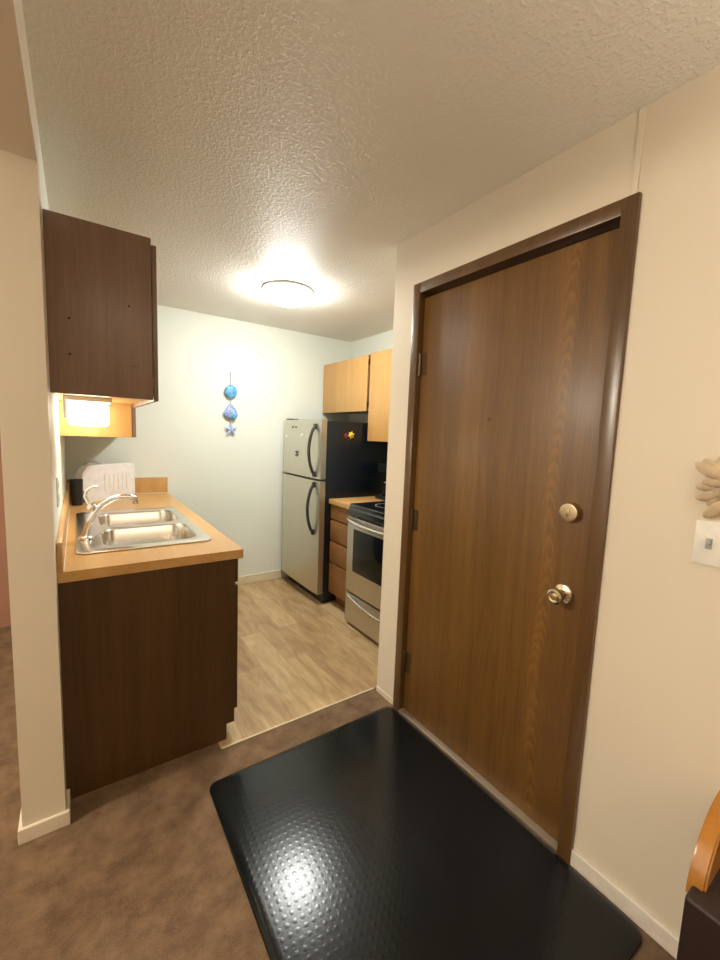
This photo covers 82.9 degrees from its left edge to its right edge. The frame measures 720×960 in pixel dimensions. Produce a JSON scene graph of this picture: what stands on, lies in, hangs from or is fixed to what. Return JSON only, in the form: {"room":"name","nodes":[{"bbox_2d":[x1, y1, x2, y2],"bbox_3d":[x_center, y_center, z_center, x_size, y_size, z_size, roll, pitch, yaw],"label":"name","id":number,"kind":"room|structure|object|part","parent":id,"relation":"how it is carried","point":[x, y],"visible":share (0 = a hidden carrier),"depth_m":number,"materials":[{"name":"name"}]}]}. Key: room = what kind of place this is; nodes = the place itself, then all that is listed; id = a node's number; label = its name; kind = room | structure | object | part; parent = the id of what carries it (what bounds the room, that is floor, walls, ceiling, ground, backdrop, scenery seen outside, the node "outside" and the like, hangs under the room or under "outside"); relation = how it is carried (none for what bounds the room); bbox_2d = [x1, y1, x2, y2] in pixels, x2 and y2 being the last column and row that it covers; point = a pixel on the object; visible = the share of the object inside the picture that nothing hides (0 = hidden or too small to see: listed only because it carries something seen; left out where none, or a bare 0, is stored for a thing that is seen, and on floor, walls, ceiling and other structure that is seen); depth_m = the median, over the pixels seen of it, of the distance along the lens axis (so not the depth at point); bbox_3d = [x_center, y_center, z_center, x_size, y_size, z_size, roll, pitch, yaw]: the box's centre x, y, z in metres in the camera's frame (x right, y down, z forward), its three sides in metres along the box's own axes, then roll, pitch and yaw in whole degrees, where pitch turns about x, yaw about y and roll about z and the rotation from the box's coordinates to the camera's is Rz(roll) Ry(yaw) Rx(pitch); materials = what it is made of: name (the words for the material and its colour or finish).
{"room":"apartment entryway","nodes":[
{"label":"apartment entryway","id":0,"kind":"room"},
{"bbox_2d":[0,107,65,826],"bbox_3d":[-1.068,0.048,1.319,0.117,2.329,0.106,-2,8,-35],"label":"wall pillar","id":1,"kind":"structure","parent":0,"point":[25,425],"depth_m":1.27,"materials":[{"name":"beige paint"}]},
{"bbox_2d":[0,0,66,789],"bbox_3d":[-0.360,0.185,0.300,0.117,2.329,6.258,-2,8,-35],"label":"wall","id":2,"kind":"structure","parent":0,"point":[17,101],"depth_m":1.05,"materials":[{"name":"beige paint"}]},
{"bbox_2d":[18,789,70,844],"bbox_3d":[-1.626,1.079,2.183,0.141,0.052,1.946,-2,8,-35],"label":"baseboard","id":3,"kind":"structure","parent":2,"relation":"attached to","point":[35,830],"depth_m":1.39,"materials":[{"name":"beige paint"}]},
{"bbox_2d":[56,476,59,506],"bbox_3d":[-1.189,0.044,1.605,0.008,0.115,0.070,-2,8,-35],"label":"wall outlet","id":4,"kind":"object","parent":2,"relation":"attached to","point":[57,478],"visible":0.98,"depth_m":1.58,"materials":[{"name":"white plastic"}]},
{"bbox_2d":[56,482,69,572],"bbox_3d":[-1.559,0.169,2.158,0.017,0.105,1.823,-2,8,-35],"label":"backsplash","id":5,"kind":"structure","parent":2,"relation":"attached to","point":[62,531],"depth_m":1.62,"materials":[{"name":"laminate"}]},
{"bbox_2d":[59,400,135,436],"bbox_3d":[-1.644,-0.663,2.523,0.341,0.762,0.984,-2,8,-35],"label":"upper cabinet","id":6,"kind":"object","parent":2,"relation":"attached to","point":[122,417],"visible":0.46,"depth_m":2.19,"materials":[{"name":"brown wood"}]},
{"bbox_3d":[-1.372,-0.632,2.415,0.018,0.744,0.482,-2,8,-35],"label":"door","id":7,"kind":"part","parent":6,"relation":"part of","materials":[{"name":"brown laminate"}]},
{"bbox_2d":[43,209,158,407],"bbox_3d":[-1.140,-0.646,1.792,0.341,0.601,0.783,-2,8,-35],"label":"upper cabinet","id":8,"kind":"object","parent":2,"relation":"attached to","point":[101,280],"visible":0.99,"depth_m":1.47,"materials":[{"name":"brown laminate"}]},
{"bbox_2d":[63,395,111,426],"bbox_3d":[-1.284,-0.317,1.919,0.176,0.124,0.400,-2,8,-35],"label":"lamp","id":9,"kind":"object","parent":8,"relation":"attached to","point":[82,411],"visible":1,"depth_m":1.76,"materials":[{"name":"white plastic"}]},
{"bbox_2d":[68,401,108,426],"bbox_3d":[-1.282,-0.308,1.922,0.150,0.105,0.380,-2,8,-35],"label":"diffuser","id":10,"kind":"object","parent":9,"relation":"attached to","point":[80,413],"depth_m":1.77,"materials":[{"name":"beige plastic"}]},
{"bbox_3d":[-1.118,-0.663,2.044,0.018,0.583,0.382,-2,8,-35],"label":"door","id":11,"kind":"part","parent":8,"relation":"part of","materials":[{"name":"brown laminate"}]},
{"bbox_3d":[-0.899,-0.621,1.729,0.018,0.583,0.376,-2,8,-35],"label":"door","id":12,"kind":"part","parent":8,"relation":"part of","materials":[{"name":"brown laminate"}]},
{"bbox_2d":[0,305,350,626],"bbox_3d":[-2.338,-0.160,2.786,5.524,2.329,0.120,-2,8,-35],"label":"wall","id":13,"kind":"structure","parent":0,"point":[234,483],"depth_m":3.49,"materials":[{"name":"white paint"}]},
{"bbox_2d":[67,477,167,495],"bbox_3d":[-1.818,0.048,3.090,0.656,0.125,0.019,-2,8,-35],"label":"backsplash","id":14,"kind":"structure","parent":13,"relation":"attached to","point":[146,484],"depth_m":3.20,"materials":[{"name":"laminate"}]},
{"bbox_2d":[224,373,237,435],"bbox_3d":[-1.100,-0.644,3.476,0.126,0.536,0.052,0,7,-22],"label":"wall hanging","id":15,"kind":"object","parent":13,"relation":"attached to","point":[230,412],"visible":1,"depth_m":3.46},
{"bbox_2d":[236,570,280,584],"bbox_3d":[-1.169,0.921,3.664,0.980,0.079,0.012,-2,8,-35],"label":"baseboard","id":16,"kind":"structure","parent":13,"relation":"attached to","point":[276,574],"depth_m":3.81,"materials":[{"name":"beige paint"}]},
{"bbox_2d":[218,576,378,748],"bbox_3d":[-0.621,1.069,2.922,2.377,0.013,1.876,-2,8,-35],"label":"floor","id":17,"kind":"structure","parent":0,"point":[298,654],"depth_m":2.56,"materials":[{"name":"beige laminate"}]},
{"bbox_2d":[58,559,237,798],"bbox_3d":[-1.318,0.667,2.412,0.673,0.841,1.829,-2,8,-35],"label":"base cabinet","id":18,"kind":"object","parent":17,"relation":"on","point":[149,658],"visible":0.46,"depth_m":1.62,"materials":[{"name":"brown wood"}]},
{"bbox_2d":[56,477,242,583],"bbox_3d":[-1.302,0.171,2.347,0.656,0.170,1.844,-2,8,-35],"label":"countertop","id":19,"kind":"structure","parent":18,"relation":"on","point":[151,492],"depth_m":1.72,"materials":[{"name":"laminate"}]},
{"bbox_2d":[69,479,82,505],"bbox_3d":[-1.820,0.078,2.618,0.072,0.165,0.072,-2,8,-35],"label":"utensil cup","id":20,"kind":"object","parent":19,"relation":"on","point":[76,485],"visible":1,"depth_m":2.59,"materials":[{"name":"black plastic"}]},
{"bbox_2d":[76,463,134,501],"bbox_3d":[-1.784,0.011,2.879,0.059,0.247,0.425,4,6,16],"label":"dish drainer","id":21,"kind":"object","parent":19,"relation":"on","point":[112,479],"visible":0.78,"depth_m":2.85,"materials":[{"name":"white plastic"}]},
{"bbox_2d":[83,461,100,464],"bbox_3d":[-1.899,-0.048,2.901,0.172,0.172,0.017,-2,8,-35],"label":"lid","id":22,"kind":"object","parent":21,"relation":"in","point":[90,462],"visible":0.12,"depth_m":2.89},
{"bbox_2d":[78,486,138,540],"bbox_3d":[-1.150,0.143,1.866,0.243,0.241,0.062,-2,8,-35],"label":"faucet","id":23,"kind":"object","parent":19,"relation":"on","point":[86,535],"visible":1,"depth_m":1.82,"materials":[{"name":"silver metal"}]},
{"bbox_3d":[-1.203,0.081,1.821,0.056,0.112,0.036,-2,8,-35],"label":"lever handle","id":24,"kind":"part","parent":23,"relation":"part of","materials":[{"name":"silver metal"}]},
{"bbox_3d":[-1.157,0.158,1.864,0.200,0.185,0.034,-2,8,-35],"label":"spout","id":25,"kind":"part","parent":23,"relation":"part of","materials":[{"name":"silver metal"}]},
{"bbox_2d":[76,507,210,554],"bbox_3d":[-1.171,0.321,2.144,0.526,0.176,0.936,-2,8,-35],"label":"sink","id":26,"kind":"object","parent":19,"relation":"in","point":[113,530],"visible":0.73,"depth_m":2.12,"materials":[{"name":"metal"}]},
{"bbox_3d":[-1.259,0.299,2.320,0.387,0.174,0.362,-2,8,-35],"label":"bowl","id":27,"kind":"part","parent":26,"relation":"part of","materials":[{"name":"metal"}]},
{"bbox_3d":[-1.022,0.345,1.976,0.387,0.174,0.362,-2,8,-35],"label":"bowl","id":28,"kind":"part","parent":26,"relation":"part of","materials":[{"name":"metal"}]},
{"bbox_3d":[-0.689,0.736,2.028,0.019,0.587,0.438,-2,8,-35],"label":"door","id":29,"kind":"part","parent":18,"relation":"part of","materials":[{"name":"brown wood"}]},
{"bbox_3d":[-0.675,0.377,1.989,0.019,0.107,0.438,-2,8,-35],"label":"drawer","id":30,"kind":"part","parent":18,"relation":"part of","materials":[{"name":"brown wood"}]},
{"bbox_2d":[281,419,387,602],"bbox_3d":[-0.272,0.223,3.711,0.769,1.525,0.712,-2,8,-35],"label":"refrigerator","id":31,"kind":"object","parent":17,"relation":"on","point":[328,465],"visible":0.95,"depth_m":3.39,"materials":[{"name":"silver metal"}]},
{"bbox_3d":[-0.518,0.436,3.569,0.058,0.930,0.712,-2,8,-35],"label":"door","id":32,"kind":"part","parent":31,"relation":"part of","materials":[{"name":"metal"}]},
{"bbox_3d":[-0.491,-0.277,3.492,0.058,0.474,0.712,-2,8,-35],"label":"freezer door","id":33,"kind":"part","parent":31,"relation":"part of","materials":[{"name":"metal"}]},
{"bbox_3d":[-0.404,0.232,3.289,0.072,0.434,0.034,-2,8,-35],"label":"handle","id":34,"kind":"part","parent":31,"relation":"part of","materials":[{"name":"grey plastic"}]},
{"bbox_3d":[-0.386,-0.235,3.238,0.072,0.424,0.034,-2,8,-35],"label":"handle","id":35,"kind":"part","parent":31,"relation":"part of","materials":[{"name":"grey plastic"}]},
{"bbox_2d":[344,432,353,438],"bbox_3d":[-0.083,-0.366,3.318,0.101,0.070,0.014,-2,8,-35],"label":"magnet","id":36,"kind":"object","parent":31,"relation":"attached to","point":[351,434],"visible":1,"depth_m":3.32},
{"bbox_2d":[328,505,351,607],"bbox_3d":[0.107,0.618,3.371,0.639,0.841,0.346,-2,8,-35],"label":"base cabinet","id":37,"kind":"object","parent":17,"relation":"on","point":[338,524],"visible":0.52,"depth_m":3.21,"materials":[{"name":"brown wood"}]},
{"bbox_3d":[-0.155,0.811,3.214,0.018,0.244,0.336,-2,8,-35],"label":"drawer","id":38,"kind":"part","parent":37,"relation":"part of","materials":[{"name":"brown wood"}]},
{"bbox_3d":[-0.147,0.595,3.190,0.018,0.165,0.336,-2,8,-35],"label":"drawer","id":39,"kind":"part","parent":37,"relation":"part of","materials":[{"name":"brown wood"}]},
{"bbox_3d":[-0.140,0.419,3.171,0.018,0.162,0.336,-2,8,-35],"label":"drawer","id":40,"kind":"part","parent":37,"relation":"part of","materials":[{"name":"brown wood"}]},
{"bbox_3d":[-0.134,0.271,3.155,0.018,0.110,0.336,-2,8,-35],"label":"drawer","id":41,"kind":"part","parent":37,"relation":"part of","materials":[{"name":"brown wood"}]},
{"bbox_2d":[329,496,384,508],"bbox_3d":[0.120,0.130,3.313,0.655,0.138,0.352,-2,8,-35],"label":"countertop","id":42,"kind":"structure","parent":37,"relation":"on","point":[345,503],"depth_m":3.24,"materials":[{"name":"laminate"}]},
{"bbox_2d":[375,463,386,499],"bbox_3d":[0.270,0.010,3.362,0.220,0.299,0.180,-2,8,-35],"label":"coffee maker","id":43,"kind":"object","parent":42,"relation":"on","point":[382,467],"visible":0.28,"depth_m":3.32,"materials":[{"name":"black plastic"}]},
{"bbox_2d":[345,501,384,643],"bbox_3d":[0.365,0.564,2.854,0.744,1.079,0.762,-2,8,-35],"label":"range","id":44,"kind":"object","parent":17,"relation":"on","point":[365,538],"visible":0.31,"depth_m":2.81,"materials":[{"name":"silver metal"}]},
{"bbox_3d":[0.119,0.972,2.738,0.041,0.222,0.754,-2,8,-35],"label":"drawer","id":45,"kind":"part","parent":44,"relation":"part of","materials":[{"name":"silver metal"}]},
{"bbox_3d":[0.094,0.895,2.710,0.040,0.048,0.684,-2,8,-35],"label":"handle","id":46,"kind":"part","parent":44,"relation":"part of","materials":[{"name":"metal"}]},
{"bbox_3d":[0.134,0.575,2.694,0.043,0.553,0.754,-2,8,-35],"label":"oven door","id":47,"kind":"part","parent":44,"relation":"part of","materials":[{"name":"silver metal"}]},
{"bbox_3d":[0.100,0.325,2.637,0.074,0.038,0.731,-2,8,-35],"label":"handle","id":48,"kind":"part","parent":44,"relation":"part of","materials":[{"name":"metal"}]},
{"bbox_2d":[348,501,384,525],"bbox_3d":[0.394,0.243,2.830,0.654,0.083,0.762,-2,8,-35],"label":"cooktop","id":49,"kind":"object","parent":44,"relation":"in","point":[370,513],"depth_m":2.81,"materials":[{"name":"black glass"}]},
{"bbox_2d":[0,625,675,959],"bbox_3d":[-0.934,1.367,0.061,4.450,0.012,6.258,-2,8,-35],"label":"floor","id":50,"kind":"structure","parent":0,"point":[143,867],"depth_m":1.30,"materials":[{"name":"brown carpet"}]},
{"bbox_2d":[222,688,373,748],"bbox_3d":[-0.266,1.171,2.034,0.830,0.004,0.008,-2,8,-35],"label":"trim","id":51,"kind":"structure","parent":50,"relation":"on","point":[370,688],"depth_m":1.99,"materials":[{"name":"beige paint"}]},
{"bbox_2d":[210,707,640,959],"bbox_3d":[0.110,1.251,1.387,0.920,0.012,1.175,-2,8,-35],"label":"door mat","id":52,"kind":"object","parent":50,"relation":"on","point":[361,838],"visible":1,"depth_m":1.33,"materials":[{"name":"black rubber"}]},
{"bbox_2d":[677,790,719,959],"bbox_3d":[0.899,1.034,0.759,0.356,0.639,0.432,-2,8,-35],"label":"chair","id":53,"kind":"object","parent":50,"relation":"on","point":[699,939],"visible":1,"depth_m":0.81,"materials":[{"name":"orange wood"}]},
{"bbox_3d":[0.900,0.918,0.740,0.342,0.155,0.424,-2,8,-35],"label":"seat","id":54,"kind":"part","parent":53,"relation":"part of","materials":[{"name":"brown fabric"}]},
{"bbox_3d":[0.809,0.770,0.908,0.319,0.155,0.030,-2,8,-35],"label":"backrest","id":55,"kind":"part","parent":53,"relation":"part of","materials":[{"name":"orange wood"}]},
{"bbox_2d":[22,0,719,341],"bbox_3d":[-0.489,-1.016,0.060,5.524,0.100,6.478,-2,8,-35],"label":"ceiling","id":56,"kind":"structure","parent":0,"point":[253,143],"depth_m":1.19,"materials":[{"name":"white paint"}]},
{"bbox_2d":[262,280,313,306],"bbox_3d":[-0.473,-1.200,2.676,0.332,0.095,0.332,-2,8,-35],"label":"ceiling lamp","id":57,"kind":"object","parent":56,"relation":"attached to","point":[285,293],"visible":1,"depth_m":2.58,"materials":[{"name":"white glass"}]},
{"bbox_2d":[349,330,392,422],"bbox_3d":[0.458,-0.130,3.495,0.120,2.329,1.900,-2,8,-35],"label":"wall","id":58,"kind":"structure","parent":0,"point":[383,341],"depth_m":3.89,"materials":[{"name":"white paint"}]},
{"bbox_2d":[323,354,370,413],"bbox_3d":[-0.015,-0.848,3.751,0.321,0.464,0.779,-2,8,-35],"label":"upper cabinet","id":59,"kind":"object","parent":58,"relation":"attached to","point":[346,383],"visible":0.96,"depth_m":3.61,"materials":[{"name":"brown wood"}]},
{"bbox_2d":[367,348,391,441],"bbox_3d":[0.506,-0.624,3.007,0.321,0.709,1.074,-2,8,-35],"label":"upper cabinet","id":60,"kind":"object","parent":58,"relation":"attached to","point":[381,361],"visible":0.22,"depth_m":3.23,"materials":[{"name":"brown wood"}]},
{"bbox_2d":[377,65,719,937],"bbox_3d":[1.422,0.245,0.382,0.120,2.329,4.358,-2,8,-35],"label":"wall","id":61,"kind":"structure","parent":0,"point":[650,778],"depth_m":1.15,"materials":[{"name":"beige paint"}]},
{"bbox_2d":[376,686,392,704],"bbox_3d":[0.135,1.157,2.186,0.004,0.030,0.155,-2,8,-35],"label":"baseboard","id":62,"kind":"structure","parent":61,"relation":"attached to","point":[388,698],"depth_m":2.19,"materials":[{"name":"beige paint"}]},
{"bbox_2d":[393,192,641,863],"bbox_3d":[0.504,0.188,1.646,0.153,2.100,0.932,-2,8,-35],"label":"door","id":63,"kind":"structure","parent":61,"relation":"in","point":[517,356],"depth_m":1.52,"materials":[{"name":"brown wood"}]},
{"bbox_3d":[0.660,0.383,1.355,0.068,0.068,0.068,-2,8,-35],"label":"knob","id":64,"kind":"part","parent":63,"relation":"part of","materials":[{"name":"gold metal"}]},
{"bbox_2d":[570,848,678,959],"bbox_3d":[1.632,1.435,0.024,0.012,0.058,3.271,-2,8,-35],"label":"baseboard","id":65,"kind":"structure","parent":61,"relation":"attached to","point":[655,929],"depth_m":1.22,"materials":[{"name":"white paint"}]},
{"bbox_2d":[631,105,646,194],"bbox_3d":[0.780,-0.919,1.140,0.006,0.229,0.015,-2,8,-35],"label":"trim","id":66,"kind":"structure","parent":61,"relation":"attached to","point":[642,117],"depth_m":1.14,"materials":[{"name":"beige paint"}]},
{"bbox_2d":[692,520,719,567],"bbox_3d":[0.901,0.165,1.011,0.018,0.112,0.120,-2,8,-35],"label":"switch plate","id":67,"kind":"object","parent":61,"relation":"attached to","point":[706,548],"visible":1,"depth_m":1.04,"materials":[{"name":"white plastic"}]},
{"bbox_2d":[695,457,719,517],"bbox_3d":[0.901,0.011,0.991,0.020,0.182,0.147,-2,8,-35],"label":"wall decoration","id":68,"kind":"object","parent":61,"relation":"attached to","point":[708,468],"visible":1,"depth_m":1.02,"materials":[{"name":"beige plant"}]}
]}

